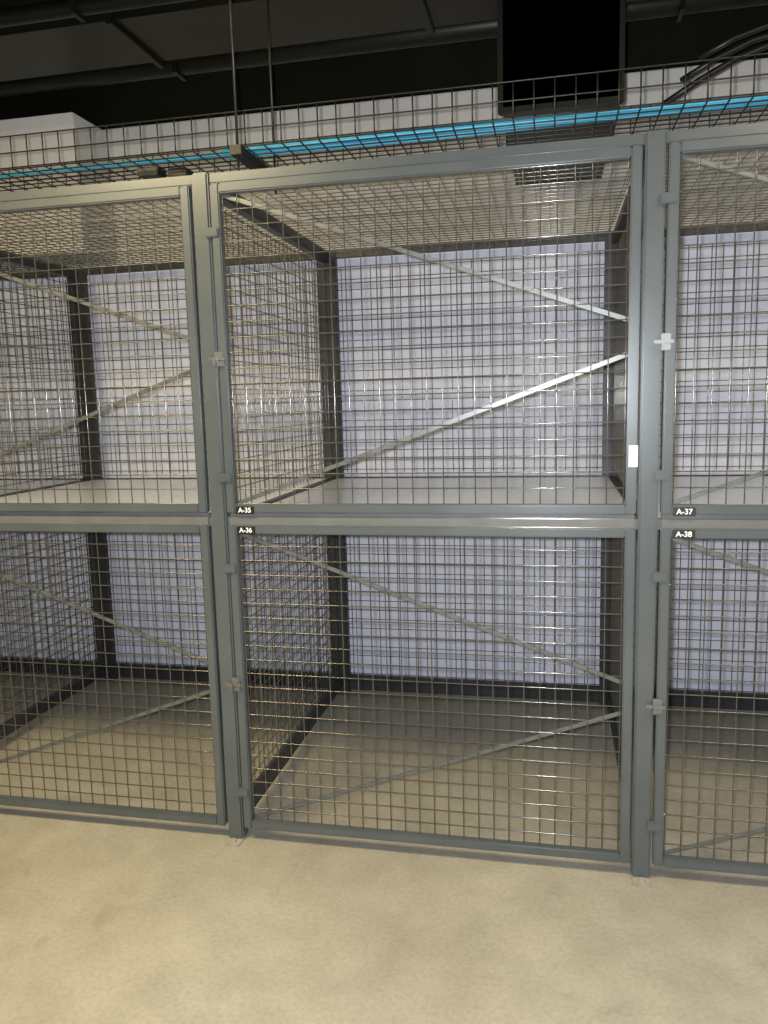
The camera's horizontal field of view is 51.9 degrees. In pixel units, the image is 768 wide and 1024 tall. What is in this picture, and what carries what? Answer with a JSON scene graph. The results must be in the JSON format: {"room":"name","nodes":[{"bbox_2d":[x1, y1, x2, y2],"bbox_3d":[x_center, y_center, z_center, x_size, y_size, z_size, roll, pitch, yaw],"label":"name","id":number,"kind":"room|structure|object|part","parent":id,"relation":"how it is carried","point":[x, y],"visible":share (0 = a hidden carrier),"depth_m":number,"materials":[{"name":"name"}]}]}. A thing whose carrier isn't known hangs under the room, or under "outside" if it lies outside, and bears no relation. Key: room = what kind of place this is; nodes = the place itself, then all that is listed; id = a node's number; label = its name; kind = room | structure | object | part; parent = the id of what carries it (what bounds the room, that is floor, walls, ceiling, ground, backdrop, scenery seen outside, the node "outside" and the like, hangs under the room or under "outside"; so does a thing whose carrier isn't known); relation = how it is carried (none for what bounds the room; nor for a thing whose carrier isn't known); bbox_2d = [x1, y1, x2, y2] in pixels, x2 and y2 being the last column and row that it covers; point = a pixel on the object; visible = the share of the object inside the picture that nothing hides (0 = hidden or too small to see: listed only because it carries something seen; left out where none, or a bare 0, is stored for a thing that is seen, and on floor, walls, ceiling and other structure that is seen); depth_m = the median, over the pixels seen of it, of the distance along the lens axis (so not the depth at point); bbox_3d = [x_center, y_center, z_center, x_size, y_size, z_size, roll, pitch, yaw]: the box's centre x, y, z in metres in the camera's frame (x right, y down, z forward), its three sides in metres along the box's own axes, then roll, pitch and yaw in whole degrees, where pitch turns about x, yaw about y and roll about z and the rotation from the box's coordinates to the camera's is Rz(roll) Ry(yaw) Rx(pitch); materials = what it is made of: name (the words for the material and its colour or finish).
{"room":"storage locker room","nodes":[
{"label":"storage locker room","id":0,"kind":"room"},
{"bbox_2d":[0,112,116,268],"bbox_3d":[-2.954,-1.673,4.403,2.990,0.660,0.326,0,8,12],"label":"bulkhead","id":1,"kind":"object","parent":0,"point":[70,120],"visible":0.44,"depth_m":3.98,"materials":[{"name":"white paint"}]},
{"bbox_2d":[0,671,767,1023],"bbox_3d":[-0.005,1.476,1.009,10.400,0.100,6.766,0,8,12],"label":"floor","id":2,"kind":"structure","parent":0,"point":[105,919],"depth_m":2.54,"materials":[{"name":"concrete"}]},
{"bbox_2d":[0,262,97,674],"bbox_3d":[-2.490,-0.068,3.823,1.423,2.300,1.531,0,8,12],"label":"locker","id":3,"kind":"object","parent":2,"relation":"on","point":[37,484],"visible":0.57,"depth_m":4.46,"materials":[{"name":"grey metal"}]},
{"bbox_2d":[0,480,77,493],"bbox_3d":[-2.450,-0.077,3.844,1.353,0.010,1.411,0,8,12],"label":"shelf","id":4,"kind":"object","parent":3,"relation":"attached to","point":[37,484],"depth_m":4.20,"materials":[{"name":"grey metal"}]},
{"bbox_2d":[0,175,331,825],"bbox_3d":[-1.128,-0.063,3.532,1.423,2.300,1.531,0,8,12],"label":"locker","id":5,"kind":"object","parent":2,"relation":"on","point":[95,505],"visible":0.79,"depth_m":2.91,"materials":[{"name":"grey metal"}]},
{"bbox_3d":[-1.620,-0.171,4.392,0.100,2.300,0.040,0,8,12],"label":"post","id":6,"kind":"part","parent":5,"relation":"part of","materials":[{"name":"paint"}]},
{"bbox_3d":[-1.256,-0.526,2.755,1.281,1.020,0.007,0,8,12],"label":"door","id":7,"kind":"part","parent":5,"relation":"part of","materials":[{"name":"grey metal"}]},
{"bbox_3d":[-1.257,-0.526,2.754,1.321,1.060,0.030,0,8,12],"label":"door frame","id":8,"kind":"part","parent":5,"relation":"part of","materials":[{"name":"grey paint"}]},
{"bbox_3d":[-1.227,0.583,2.912,1.281,1.056,0.007,0,8,12],"label":"door","id":9,"kind":"part","parent":5,"relation":"part of","materials":[{"name":"grey metal"}]},
{"bbox_3d":[-1.228,0.583,2.911,1.321,1.096,0.030,0,8,12],"label":"door frame","id":10,"kind":"part","parent":5,"relation":"part of","materials":[{"name":"grey paint"}]},
{"bbox_2d":[0,478,323,511],"bbox_3d":[-1.088,-0.072,3.553,1.353,0.010,1.411,0,8,12],"label":"shelf","id":11,"kind":"object","parent":5,"relation":"attached to","point":[151,496],"depth_m":3.69,"materials":[{"name":"grey metal"}]},
{"bbox_2d":[191,133,644,862],"bbox_3d":[0.234,-0.058,3.241,1.423,2.300,1.531,0,8,12],"label":"locker","id":12,"kind":"object","parent":2,"relation":"on","point":[337,506],"visible":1,"depth_m":2.64,"materials":[{"name":"grey metal"}]},
{"bbox_3d":[-0.557,0.043,2.708,0.056,2.290,0.057,0,8,12],"label":"post","id":13,"kind":"part","parent":12,"relation":"part of","materials":[{"name":"grey metal"}]},
{"bbox_3d":[-0.536,1.176,2.824,0.056,0.014,0.055,0,8,12],"label":"foot plate","id":14,"kind":"part","parent":12,"relation":"part of","materials":[{"name":"grey metal"}]},
{"bbox_3d":[-0.466,-0.006,2.644,0.064,0.026,0.004,0,8,12],"label":"number plate","id":15,"kind":"part","parent":12,"relation":"part of","materials":[{"name":"black plastic"}]},
{"bbox_3d":[-0.464,0.062,2.653,0.064,0.026,0.004,0,8,12],"label":"number plate","id":16,"kind":"part","parent":12,"relation":"part of","materials":[{"name":"black plastic"}]},
{"bbox_3d":[-0.258,-0.166,4.101,0.100,2.300,0.040,0,8,12],"label":"post","id":17,"kind":"part","parent":12,"relation":"part of","materials":[{"name":"metal"}]},
{"bbox_3d":[0.105,-0.521,2.464,1.281,1.020,0.007,0,8,12],"label":"door","id":18,"kind":"part","parent":12,"relation":"part of","materials":[{"name":"grey metal"}]},
{"bbox_3d":[0.105,-0.521,2.463,1.321,1.060,0.030,0,8,12],"label":"door frame","id":19,"kind":"part","parent":12,"relation":"part of","materials":[{"name":"grey paint"}]},
{"bbox_3d":[0.135,0.588,2.621,1.281,1.056,0.007,0,8,12],"label":"door","id":20,"kind":"part","parent":12,"relation":"part of","materials":[{"name":"grey metal"}]},
{"bbox_3d":[0.134,0.588,2.620,1.321,1.096,0.030,0,8,12],"label":"door frame","id":21,"kind":"part","parent":12,"relation":"part of","materials":[{"name":"grey paint"}]},
{"bbox_2d":[274,477,635,517],"bbox_3d":[0.274,-0.067,3.262,1.353,0.010,1.411,0,8,12],"label":"shelf","id":22,"kind":"object","parent":12,"relation":"attached to","point":[451,496],"depth_m":3.36,"materials":[{"name":"grey metal"}]},
{"bbox_2d":[599,122,767,887],"bbox_3d":[1.596,-0.053,2.950,1.423,2.300,1.531,0,8,12],"label":"locker","id":23,"kind":"object","parent":2,"relation":"on","point":[732,506],"visible":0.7,"depth_m":2.44,"materials":[{"name":"grey metal"}]},
{"bbox_3d":[1.104,-0.161,3.809,0.100,2.300,0.040,0,8,12],"label":"post","id":24,"kind":"part","parent":23,"relation":"part of","materials":[{"name":"metal"}]},
{"bbox_3d":[0.826,1.181,2.533,0.056,0.014,0.055,0,8,12],"label":"foot plate","id":25,"kind":"part","parent":23,"relation":"part of","materials":[{"name":"grey metal"}]},
{"bbox_3d":[0.805,0.048,2.417,0.056,2.290,0.057,0,8,12],"label":"post","id":26,"kind":"part","parent":23,"relation":"part of","materials":[{"name":"grey metal"}]},
{"bbox_3d":[0.898,0.067,2.362,0.064,0.026,0.004,0,8,12],"label":"number plate","id":27,"kind":"part","parent":23,"relation":"part of","materials":[{"name":"black plastic"}]},
{"bbox_3d":[0.896,-0.001,2.353,0.064,0.026,0.004,0,8,12],"label":"number plate","id":28,"kind":"part","parent":23,"relation":"part of","materials":[{"name":"black plastic"}]},
{"bbox_2d":[621,476,767,517],"bbox_3d":[1.636,-0.062,2.970,1.353,0.010,1.411,0,8,12],"label":"shelf","id":29,"kind":"object","parent":23,"relation":"attached to","point":[734,495],"depth_m":3.15,"materials":[{"name":"grey metal"}]},
{"bbox_3d":[1.496,0.593,2.329,1.321,1.096,0.030,0,8,12],"label":"door frame","id":30,"kind":"part","parent":23,"relation":"part of","materials":[{"name":"grey paint"}]},
{"bbox_3d":[1.467,-0.515,2.172,1.321,1.060,0.030,0,8,12],"label":"door frame","id":31,"kind":"part","parent":23,"relation":"part of","materials":[{"name":"grey paint"}]},
{"bbox_3d":[1.496,0.593,2.329,1.281,1.056,0.007,0,8,12],"label":"door","id":32,"kind":"part","parent":23,"relation":"part of","materials":[{"name":"grey metal"}]},
{"bbox_3d":[1.467,-0.516,2.173,1.281,1.020,0.007,0,8,12],"label":"door","id":33,"kind":"part","parent":23,"relation":"part of","materials":[{"name":"grey metal"}]},
{"bbox_2d":[0,231,767,692],"bbox_3d":[0.655,-0.196,4.066,10.400,2.320,0.100,0,8,12],"label":"wall","id":34,"kind":"structure","parent":0,"point":[514,464],"depth_m":4.11,"materials":[{"name":"white paint"}]},
{"bbox_2d":[0,58,767,271],"bbox_3d":[0.615,-1.690,3.855,10.400,0.700,0.100,0,8,12],"label":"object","id":35,"kind":"structure","parent":34,"relation":"on","point":[717,88],"depth_m":3.89,"materials":[{"name":"white painted corrugated metal"}]},
{"bbox_2d":[497,0,625,184],"bbox_3d":[0.717,-1.706,3.228,0.430,0.450,1.066,0,8,12],"label":"ventilation duct","id":36,"kind":"object","parent":34,"relation":"attached to","point":[536,38],"visible":0.66,"depth_m":2.73,"materials":[{"name":"black metal"}]},
{"bbox_2d":[0,0,767,97],"bbox_3d":[0.329,-2.035,2.511,10.200,0.486,1.802,0,8,12],"label":"ceiling","id":37,"kind":"structure","parent":0,"point":[57,9],"depth_m":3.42,"materials":[{"name":"black paint"}]},
{"bbox_2d":[0,0,767,192],"bbox_3d":[0.327,-1.710,2.513,9.002,1.130,0.400,0,8,12],"label":"cable tray","id":38,"kind":"object","parent":37,"relation":"hanging from","point":[239,152],"visible":0.73,"depth_m":2.58,"materials":[{"name":"grey"}]},
{"bbox_2d":[0,95,767,177],"bbox_3d":[0.272,-1.232,2.545,8.880,0.026,0.079,0,8,12],"label":"pipe","id":39,"kind":"object","parent":38,"relation":"in","point":[757,97],"visible":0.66,"depth_m":2.54,"materials":[{"name":"blue metal"}]},
{"bbox_2d":[664,22,767,103],"bbox_3d":[2.333,-1.547,2.664,2.671,0.482,0.124,0,8,12],"label":"power cables","id":40,"kind":"object","parent":37,"relation":"hanging from","point":[762,27],"visible":0.8,"depth_m":2.87,"materials":[{"name":"black plastic"}]},
{"bbox_2d":[0,5,767,129],"bbox_3d":[0.601,-2.249,3.776,10.400,0.430,0.100,0,8,12],"label":"ceiling beam","id":41,"kind":"structure","parent":0,"point":[657,41],"depth_m":3.91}
]}

